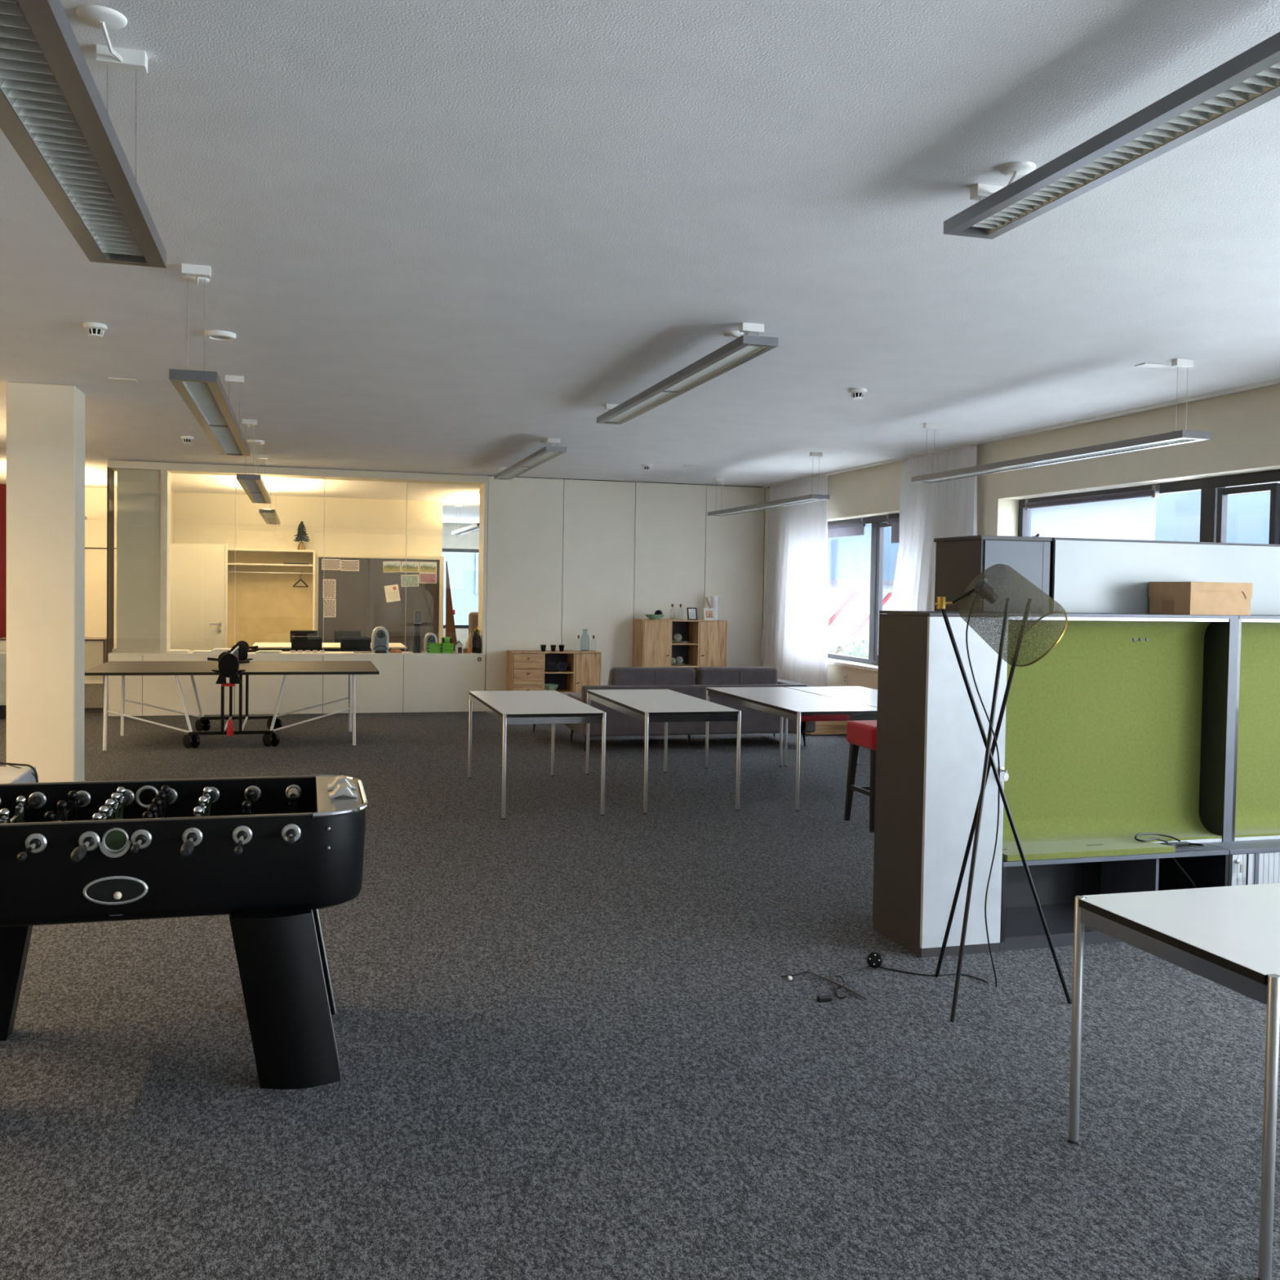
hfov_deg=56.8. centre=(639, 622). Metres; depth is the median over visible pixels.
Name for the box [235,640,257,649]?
bat
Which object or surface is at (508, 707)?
table
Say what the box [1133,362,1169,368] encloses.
ceiling plate
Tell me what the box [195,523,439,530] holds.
trim
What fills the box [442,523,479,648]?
wall
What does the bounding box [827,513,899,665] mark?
window
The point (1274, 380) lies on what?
rail
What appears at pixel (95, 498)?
wall
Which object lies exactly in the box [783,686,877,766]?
table
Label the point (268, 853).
table
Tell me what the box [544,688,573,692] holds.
shelf
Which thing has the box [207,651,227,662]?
bat
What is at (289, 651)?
tray
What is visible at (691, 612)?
picture
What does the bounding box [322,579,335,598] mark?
photo
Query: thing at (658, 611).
decorative ball
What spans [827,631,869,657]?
bush
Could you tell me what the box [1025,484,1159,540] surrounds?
roller blind
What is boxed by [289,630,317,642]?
office chair
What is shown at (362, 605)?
bulletin board
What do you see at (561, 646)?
tumbler
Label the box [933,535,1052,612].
tall cabinet
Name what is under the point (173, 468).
beam
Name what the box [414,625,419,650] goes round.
bottle
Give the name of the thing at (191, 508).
wall
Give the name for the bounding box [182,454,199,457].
ceiling plate
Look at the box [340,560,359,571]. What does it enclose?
photo
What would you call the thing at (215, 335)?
ceiling speaker
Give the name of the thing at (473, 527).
pendant lamp
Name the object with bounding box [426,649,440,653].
pack
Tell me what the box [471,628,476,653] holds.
wine bottle
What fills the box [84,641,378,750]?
table
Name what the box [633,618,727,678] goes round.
cabinet
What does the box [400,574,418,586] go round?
photo
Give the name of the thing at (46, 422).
column
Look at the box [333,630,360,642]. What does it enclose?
office chair
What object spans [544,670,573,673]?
shelf
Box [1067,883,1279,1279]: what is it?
table
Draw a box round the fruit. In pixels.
[466,648,471,653]
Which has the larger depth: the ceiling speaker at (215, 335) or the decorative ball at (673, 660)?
the decorative ball at (673, 660)
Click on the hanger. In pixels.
(300, 580)
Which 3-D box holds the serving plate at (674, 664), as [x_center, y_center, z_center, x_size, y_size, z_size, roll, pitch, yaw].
[0.484,0.562,15.949,0.258,0.022,0.258,0,2,-16]
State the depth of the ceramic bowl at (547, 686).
15.43 m
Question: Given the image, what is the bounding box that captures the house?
[453,640,462,653]
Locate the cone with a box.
[463,631,471,652]
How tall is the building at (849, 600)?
5.300 m
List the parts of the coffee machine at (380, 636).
panel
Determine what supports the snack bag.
on the sill at (190, 653)
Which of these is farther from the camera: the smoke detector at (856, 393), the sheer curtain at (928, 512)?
the sheer curtain at (928, 512)
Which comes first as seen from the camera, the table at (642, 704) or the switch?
the switch
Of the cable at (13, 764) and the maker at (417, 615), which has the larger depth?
the maker at (417, 615)
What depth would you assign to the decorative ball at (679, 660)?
15.90 m
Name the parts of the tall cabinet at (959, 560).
panel, door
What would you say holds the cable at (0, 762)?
hanging from the bench at (8, 775)
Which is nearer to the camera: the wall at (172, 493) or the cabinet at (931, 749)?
the cabinet at (931, 749)
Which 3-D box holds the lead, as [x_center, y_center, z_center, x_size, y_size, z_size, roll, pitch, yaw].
[0.799,1.518,4.981,0.411,0.014,0.131,2,2,40]
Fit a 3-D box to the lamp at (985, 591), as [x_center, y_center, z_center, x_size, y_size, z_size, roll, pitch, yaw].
[1.278,0.653,4.840,0.956,1.791,0.598,2,2,22]
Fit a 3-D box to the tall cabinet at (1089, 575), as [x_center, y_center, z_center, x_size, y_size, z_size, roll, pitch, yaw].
[2.984,0.538,6.576,1.960,1.950,0.468,0,2,-16]
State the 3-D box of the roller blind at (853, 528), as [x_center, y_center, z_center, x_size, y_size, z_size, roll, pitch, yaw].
[2.462,-1.173,14.847,0.056,0.200,1.540,0,2,-16]
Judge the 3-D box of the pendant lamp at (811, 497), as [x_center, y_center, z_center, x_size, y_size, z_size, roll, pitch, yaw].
[1.422,-1.573,13.760,0.200,0.490,3.270,0,2,-16]
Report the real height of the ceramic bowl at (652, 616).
0.070 m
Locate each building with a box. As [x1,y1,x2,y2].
[441,551,479,625]
[827,578,893,657]
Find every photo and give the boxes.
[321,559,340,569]
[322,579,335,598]
[324,599,335,617]
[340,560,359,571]
[382,560,400,572]
[384,584,400,602]
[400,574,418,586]
[401,561,418,572]
[418,573,436,583]
[419,561,436,573]
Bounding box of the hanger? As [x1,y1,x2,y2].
[293,571,308,587]
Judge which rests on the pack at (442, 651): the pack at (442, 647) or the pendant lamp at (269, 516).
the pack at (442, 647)
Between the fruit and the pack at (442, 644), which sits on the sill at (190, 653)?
the fruit
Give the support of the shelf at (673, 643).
attached to the cabinet at (705, 646)
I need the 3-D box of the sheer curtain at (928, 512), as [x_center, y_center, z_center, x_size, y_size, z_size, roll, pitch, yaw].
[2.936,-0.204,12.114,0.121,3.040,1.880,0,2,-16]
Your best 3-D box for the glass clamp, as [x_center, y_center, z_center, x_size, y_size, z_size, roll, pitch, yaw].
[-6.343,0.334,14.280,0.050,0.045,0.017,0,2,-16]
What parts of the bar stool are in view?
leg, seat, leg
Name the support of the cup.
on the table at (268, 853)
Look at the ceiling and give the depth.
4.83 m
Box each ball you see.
[113,891,121,899]
[654,609,662,614]
[671,657,675,663]
[673,633,681,641]
[675,656,683,663]
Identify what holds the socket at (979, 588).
attached to the lamp at (985, 591)
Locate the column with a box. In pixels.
[6,382,84,782]
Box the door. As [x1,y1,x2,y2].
[169,542,227,651]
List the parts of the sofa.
leg, leg, leg, panel, armrest, leg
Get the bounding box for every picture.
[688,609,695,617]
[705,610,712,617]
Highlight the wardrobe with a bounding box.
[226,547,315,649]
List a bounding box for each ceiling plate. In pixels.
[108,377,137,382]
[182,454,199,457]
[683,465,700,466]
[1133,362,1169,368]
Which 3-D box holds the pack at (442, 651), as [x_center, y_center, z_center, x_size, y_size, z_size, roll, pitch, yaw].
[-2.535,0.376,15.531,0.162,0.040,0.132,0,2,-16]
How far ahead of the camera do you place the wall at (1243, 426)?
9.67 m
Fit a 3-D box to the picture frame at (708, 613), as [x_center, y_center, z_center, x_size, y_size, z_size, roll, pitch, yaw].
[0.935,-0.114,16.008,0.150,0.160,0.068,0,2,-16]
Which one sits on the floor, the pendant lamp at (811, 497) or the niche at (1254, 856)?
the niche at (1254, 856)
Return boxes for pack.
[426,643,440,646]
[426,646,440,649]
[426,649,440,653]
[440,643,453,646]
[440,646,453,649]
[440,649,453,653]
[441,636,451,643]
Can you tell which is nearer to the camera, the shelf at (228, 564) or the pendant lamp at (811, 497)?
the pendant lamp at (811, 497)
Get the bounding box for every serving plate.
[671,640,687,643]
[671,662,684,665]
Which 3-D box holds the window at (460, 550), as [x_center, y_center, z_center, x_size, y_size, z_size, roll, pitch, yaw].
[-3.716,-0.800,28.139,2.250,1.880,0.080,0,2,-16]
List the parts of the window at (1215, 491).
sash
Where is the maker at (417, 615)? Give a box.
[412,611,421,653]
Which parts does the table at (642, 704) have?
leg, leg, leg, leg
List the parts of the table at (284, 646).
frame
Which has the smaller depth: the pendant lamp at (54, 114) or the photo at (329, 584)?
the pendant lamp at (54, 114)
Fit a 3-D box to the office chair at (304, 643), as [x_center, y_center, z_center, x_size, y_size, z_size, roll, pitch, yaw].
[-4.543,0.641,16.121,0.422,0.930,0.426,0,2,-16]
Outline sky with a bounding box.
[827,490,1270,580]
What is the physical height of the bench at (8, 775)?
0.450 m
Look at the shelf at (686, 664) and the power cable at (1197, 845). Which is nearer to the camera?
the power cable at (1197, 845)
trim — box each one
[84,547,116,549]
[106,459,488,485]
[106,466,114,716]
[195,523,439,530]
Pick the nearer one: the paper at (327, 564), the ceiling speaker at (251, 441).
the ceiling speaker at (251, 441)
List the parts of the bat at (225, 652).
handle, blade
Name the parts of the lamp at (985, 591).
cord, leg, leg, leg, lamp shade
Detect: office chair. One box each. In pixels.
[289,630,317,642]
[291,635,322,651]
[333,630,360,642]
[340,636,370,651]
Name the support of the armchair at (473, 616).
on the floor
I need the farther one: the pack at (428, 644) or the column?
the pack at (428, 644)
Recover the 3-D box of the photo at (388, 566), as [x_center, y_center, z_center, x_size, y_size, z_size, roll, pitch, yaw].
[-4.174,-0.940,19.913,0.299,0.199,0.008,0,2,-16]
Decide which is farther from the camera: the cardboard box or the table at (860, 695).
the table at (860, 695)
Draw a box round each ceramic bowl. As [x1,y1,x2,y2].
[544,684,558,690]
[644,613,664,619]
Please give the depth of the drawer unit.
13.74 m
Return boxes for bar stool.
[844,720,876,831]
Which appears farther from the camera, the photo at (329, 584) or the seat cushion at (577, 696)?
the photo at (329, 584)
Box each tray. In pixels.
[288,651,329,653]
[374,650,386,653]
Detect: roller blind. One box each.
[827,517,866,537]
[886,515,899,542]
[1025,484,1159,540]
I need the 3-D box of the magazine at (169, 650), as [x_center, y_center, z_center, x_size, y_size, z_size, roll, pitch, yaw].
[-5.714,0.343,14.652,0.224,0.007,0.263,0,2,-16]
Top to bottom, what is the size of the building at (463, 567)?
7.700 m
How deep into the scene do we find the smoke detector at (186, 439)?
11.78 m
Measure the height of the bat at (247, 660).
0.160 m
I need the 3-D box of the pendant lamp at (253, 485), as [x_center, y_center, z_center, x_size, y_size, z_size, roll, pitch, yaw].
[-3.876,-1.581,11.951,0.200,0.540,3.270,0,2,-16]
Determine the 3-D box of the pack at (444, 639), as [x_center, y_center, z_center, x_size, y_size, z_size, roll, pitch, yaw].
[-2.558,0.292,15.652,0.124,0.200,0.090,0,2,-16]
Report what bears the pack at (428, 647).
on the pack at (428, 651)
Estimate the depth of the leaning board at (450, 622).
19.94 m
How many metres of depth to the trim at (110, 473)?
14.38 m
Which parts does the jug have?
spout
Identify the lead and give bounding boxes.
[781,971,866,999]
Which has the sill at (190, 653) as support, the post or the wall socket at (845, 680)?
the post
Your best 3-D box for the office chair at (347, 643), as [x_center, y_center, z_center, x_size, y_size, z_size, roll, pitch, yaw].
[-3.927,0.646,16.295,0.422,0.930,0.426,0,2,-16]
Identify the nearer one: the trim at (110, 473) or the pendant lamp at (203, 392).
the pendant lamp at (203, 392)
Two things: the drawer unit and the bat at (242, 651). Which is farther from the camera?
the drawer unit
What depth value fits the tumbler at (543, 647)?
15.39 m
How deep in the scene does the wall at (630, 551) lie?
15.76 m
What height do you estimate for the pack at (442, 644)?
0.040 m
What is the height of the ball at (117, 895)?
0.026 m
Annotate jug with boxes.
[705,595,721,620]
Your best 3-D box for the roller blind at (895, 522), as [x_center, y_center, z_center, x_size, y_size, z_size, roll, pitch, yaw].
[2.998,-1.048,12.949,0.056,0.320,1.190,0,2,-16]
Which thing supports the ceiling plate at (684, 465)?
attached to the ceiling
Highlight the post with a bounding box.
[160,470,170,653]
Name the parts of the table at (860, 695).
leg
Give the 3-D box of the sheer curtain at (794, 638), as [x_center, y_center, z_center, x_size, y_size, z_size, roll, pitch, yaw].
[2.002,-0.318,15.422,0.122,3.040,2.100,0,2,-16]
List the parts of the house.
doorway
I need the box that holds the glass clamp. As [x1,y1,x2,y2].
[111,648,116,652]
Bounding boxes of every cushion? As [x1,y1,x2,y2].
[568,693,581,701]
[608,666,695,685]
[694,666,777,684]
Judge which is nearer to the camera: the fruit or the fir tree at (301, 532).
the fruit
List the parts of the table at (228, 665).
leg, leg, post, red lever, post, post, post, leg, leg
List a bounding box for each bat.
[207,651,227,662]
[233,644,256,658]
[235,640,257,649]
[235,655,249,663]
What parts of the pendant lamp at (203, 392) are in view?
cord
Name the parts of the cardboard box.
lid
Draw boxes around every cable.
[0,761,35,779]
[0,762,38,782]
[1134,832,1204,888]
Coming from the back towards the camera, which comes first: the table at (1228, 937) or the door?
the door
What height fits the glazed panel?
2.230 m
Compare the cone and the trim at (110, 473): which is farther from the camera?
the cone
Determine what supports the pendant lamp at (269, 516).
hanging from the ceiling
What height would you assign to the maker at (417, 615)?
0.540 m
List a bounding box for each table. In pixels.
[0,774,368,1089]
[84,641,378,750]
[251,642,407,651]
[467,690,605,819]
[586,688,741,813]
[705,686,877,811]
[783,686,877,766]
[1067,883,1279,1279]
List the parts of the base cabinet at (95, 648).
white rail, foot rail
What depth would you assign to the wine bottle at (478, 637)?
15.53 m
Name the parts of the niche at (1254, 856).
post, light rail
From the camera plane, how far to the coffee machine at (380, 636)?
15.23 m
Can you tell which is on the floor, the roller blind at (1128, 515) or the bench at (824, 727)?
the bench at (824, 727)
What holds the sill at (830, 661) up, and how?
attached to the wall at (1243, 426)
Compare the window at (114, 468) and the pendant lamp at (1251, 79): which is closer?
the pendant lamp at (1251, 79)
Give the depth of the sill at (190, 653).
14.93 m
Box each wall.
[0,484,116,683]
[107,475,769,715]
[170,489,174,543]
[174,492,442,556]
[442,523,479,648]
[826,383,1279,689]
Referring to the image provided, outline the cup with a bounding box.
[98,840,131,857]
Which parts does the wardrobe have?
hanging rod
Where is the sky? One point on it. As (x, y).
(1177, 514)
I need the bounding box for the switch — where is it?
[866,951,882,968]
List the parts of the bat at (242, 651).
blade, handle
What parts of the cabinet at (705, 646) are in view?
door, door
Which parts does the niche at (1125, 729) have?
light rail, socket plate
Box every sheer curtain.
[761,475,828,686]
[889,444,977,611]
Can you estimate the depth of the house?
15.53 m
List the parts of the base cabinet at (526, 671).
drawer, drawer, drawer, door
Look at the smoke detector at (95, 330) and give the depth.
6.64 m
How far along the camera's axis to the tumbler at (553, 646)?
15.41 m
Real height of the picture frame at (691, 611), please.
0.165 m
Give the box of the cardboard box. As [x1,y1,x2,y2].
[1148,582,1252,615]
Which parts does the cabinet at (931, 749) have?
panel, door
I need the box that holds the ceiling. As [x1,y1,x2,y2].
[0,0,1279,524]
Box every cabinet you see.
[0,636,106,711]
[506,650,601,692]
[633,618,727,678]
[872,610,1008,957]
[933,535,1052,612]
[1048,537,1279,614]
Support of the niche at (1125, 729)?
on the floor
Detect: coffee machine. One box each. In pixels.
[371,626,388,653]
[423,632,437,652]
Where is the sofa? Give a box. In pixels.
[533,666,815,751]
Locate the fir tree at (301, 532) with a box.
[293,521,310,549]
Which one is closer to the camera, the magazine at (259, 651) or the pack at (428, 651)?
the magazine at (259, 651)
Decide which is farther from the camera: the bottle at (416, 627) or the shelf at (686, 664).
the shelf at (686, 664)
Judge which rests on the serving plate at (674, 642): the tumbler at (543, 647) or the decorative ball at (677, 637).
the decorative ball at (677, 637)
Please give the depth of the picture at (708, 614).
16.01 m
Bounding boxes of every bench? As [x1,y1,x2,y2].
[0,765,35,783]
[804,720,848,735]
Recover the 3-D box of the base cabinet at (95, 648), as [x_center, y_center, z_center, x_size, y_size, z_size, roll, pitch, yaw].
[-7.331,0.646,14.846,1.220,0.905,0.540,0,2,-16]
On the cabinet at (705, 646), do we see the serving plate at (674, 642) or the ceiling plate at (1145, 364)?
the serving plate at (674, 642)
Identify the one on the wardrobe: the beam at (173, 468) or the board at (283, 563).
the board at (283, 563)
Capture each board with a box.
[283,563,309,564]
[315,553,444,651]
[445,560,457,651]
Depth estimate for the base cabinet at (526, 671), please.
15.43 m
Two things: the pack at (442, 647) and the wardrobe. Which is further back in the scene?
the wardrobe
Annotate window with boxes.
[114,467,488,653]
[442,548,479,628]
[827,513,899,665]
[1017,469,1279,544]
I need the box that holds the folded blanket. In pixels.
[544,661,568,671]
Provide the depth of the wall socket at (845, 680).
14.19 m
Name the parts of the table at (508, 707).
leg, leg, leg, leg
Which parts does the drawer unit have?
drawer, drawer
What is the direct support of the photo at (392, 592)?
attached to the bulletin board at (362, 605)
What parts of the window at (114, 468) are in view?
pane, pane, pane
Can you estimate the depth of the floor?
4.09 m
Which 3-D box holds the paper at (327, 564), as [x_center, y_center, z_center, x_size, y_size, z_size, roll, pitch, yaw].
[-5.129,-0.965,19.643,0.295,0.180,0.008,0,2,-16]
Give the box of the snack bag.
[389,648,402,653]
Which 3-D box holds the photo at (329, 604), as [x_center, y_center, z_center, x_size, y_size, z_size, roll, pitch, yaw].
[-5.157,-0.243,19.660,0.200,0.305,0.008,0,2,-16]
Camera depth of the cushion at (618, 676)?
12.13 m
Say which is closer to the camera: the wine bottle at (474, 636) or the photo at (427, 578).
the wine bottle at (474, 636)
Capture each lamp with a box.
[0,0,166,267]
[168,263,249,456]
[236,418,271,503]
[258,476,279,524]
[451,491,479,534]
[493,438,566,479]
[596,322,778,424]
[707,452,829,515]
[816,564,1071,1022]
[911,358,1210,483]
[943,31,1279,239]
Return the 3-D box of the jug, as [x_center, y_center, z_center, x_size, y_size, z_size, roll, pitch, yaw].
[1.002,-0.199,16.132,0.240,0.325,0.110,0,2,-16]
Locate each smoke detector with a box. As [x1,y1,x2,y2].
[83,322,106,337]
[180,435,194,444]
[641,464,652,471]
[848,387,866,399]
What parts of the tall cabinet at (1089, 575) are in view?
panel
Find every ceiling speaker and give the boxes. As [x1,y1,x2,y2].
[203,329,236,341]
[246,439,265,444]
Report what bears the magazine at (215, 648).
on the magazine
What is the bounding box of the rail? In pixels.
[762,377,1279,487]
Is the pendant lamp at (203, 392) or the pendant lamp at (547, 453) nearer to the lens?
the pendant lamp at (203, 392)
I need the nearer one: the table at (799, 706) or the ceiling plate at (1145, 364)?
the ceiling plate at (1145, 364)
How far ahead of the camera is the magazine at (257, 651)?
14.79 m
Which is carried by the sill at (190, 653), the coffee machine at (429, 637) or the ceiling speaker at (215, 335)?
the coffee machine at (429, 637)
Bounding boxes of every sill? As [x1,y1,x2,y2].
[107,651,485,655]
[827,657,878,671]
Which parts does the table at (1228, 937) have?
leg, leg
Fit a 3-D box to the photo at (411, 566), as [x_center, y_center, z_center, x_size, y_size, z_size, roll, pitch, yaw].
[-3.885,-0.940,19.995,0.290,0.180,0.008,0,2,-16]
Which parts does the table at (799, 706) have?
leg, leg, leg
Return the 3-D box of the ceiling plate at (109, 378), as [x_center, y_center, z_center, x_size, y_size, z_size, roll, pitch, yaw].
[-3.704,-1.740,8.480,0.180,0.008,0.100,0,2,-16]
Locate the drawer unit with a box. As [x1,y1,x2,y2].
[0,651,6,719]
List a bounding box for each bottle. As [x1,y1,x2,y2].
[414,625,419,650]
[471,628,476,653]
[475,630,480,653]
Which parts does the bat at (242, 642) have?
blade, handle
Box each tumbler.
[540,644,546,651]
[550,644,555,651]
[558,644,564,651]
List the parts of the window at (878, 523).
sash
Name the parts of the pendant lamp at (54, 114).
cord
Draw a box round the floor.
[0,683,1279,1279]
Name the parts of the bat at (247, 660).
handle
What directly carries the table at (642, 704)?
on the floor
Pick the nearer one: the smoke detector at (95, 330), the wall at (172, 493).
the smoke detector at (95, 330)
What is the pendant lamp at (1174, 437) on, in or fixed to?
hanging from the ceiling
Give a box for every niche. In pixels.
[968,611,1239,951]
[1204,614,1279,886]
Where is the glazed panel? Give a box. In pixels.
[116,468,160,653]
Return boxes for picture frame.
[686,607,697,620]
[702,608,715,620]
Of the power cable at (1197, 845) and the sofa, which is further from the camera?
the sofa
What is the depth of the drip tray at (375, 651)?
15.21 m
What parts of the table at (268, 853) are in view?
leg, rod, rod, handle, rod, rod, rail, rail, handle, rod, rod, leg, rod, leg, edge trim, edge trim, plate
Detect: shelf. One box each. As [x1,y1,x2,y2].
[227,563,313,566]
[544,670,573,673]
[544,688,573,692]
[671,642,697,644]
[671,663,697,666]
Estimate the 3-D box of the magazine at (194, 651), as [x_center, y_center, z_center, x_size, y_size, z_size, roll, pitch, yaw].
[-5.429,0.353,14.711,0.216,0.007,0.264,0,2,-16]
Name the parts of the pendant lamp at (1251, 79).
cord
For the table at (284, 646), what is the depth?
16.58 m
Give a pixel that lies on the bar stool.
(859, 733)
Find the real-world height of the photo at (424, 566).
0.180 m
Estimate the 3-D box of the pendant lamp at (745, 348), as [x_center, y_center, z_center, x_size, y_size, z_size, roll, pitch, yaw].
[0.196,-1.594,7.840,0.200,0.135,3.270,0,2,-16]
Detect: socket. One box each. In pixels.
[843,673,847,684]
[973,581,998,603]
[1177,844,1191,846]
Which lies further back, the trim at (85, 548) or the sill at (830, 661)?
the trim at (85, 548)
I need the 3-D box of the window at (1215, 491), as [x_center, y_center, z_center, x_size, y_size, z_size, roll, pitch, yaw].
[5.463,-0.056,4.562,0.105,1.753,13.810,0,2,-16]
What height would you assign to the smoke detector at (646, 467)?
0.066 m
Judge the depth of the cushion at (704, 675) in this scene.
12.38 m
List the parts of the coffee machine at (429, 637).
panel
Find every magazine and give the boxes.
[167,649,188,651]
[193,650,212,652]
[213,648,231,649]
[255,650,279,653]
[258,650,282,652]
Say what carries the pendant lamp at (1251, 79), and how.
hanging from the ceiling
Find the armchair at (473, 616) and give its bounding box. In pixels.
[468,612,478,638]
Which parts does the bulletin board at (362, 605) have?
glass door, glass door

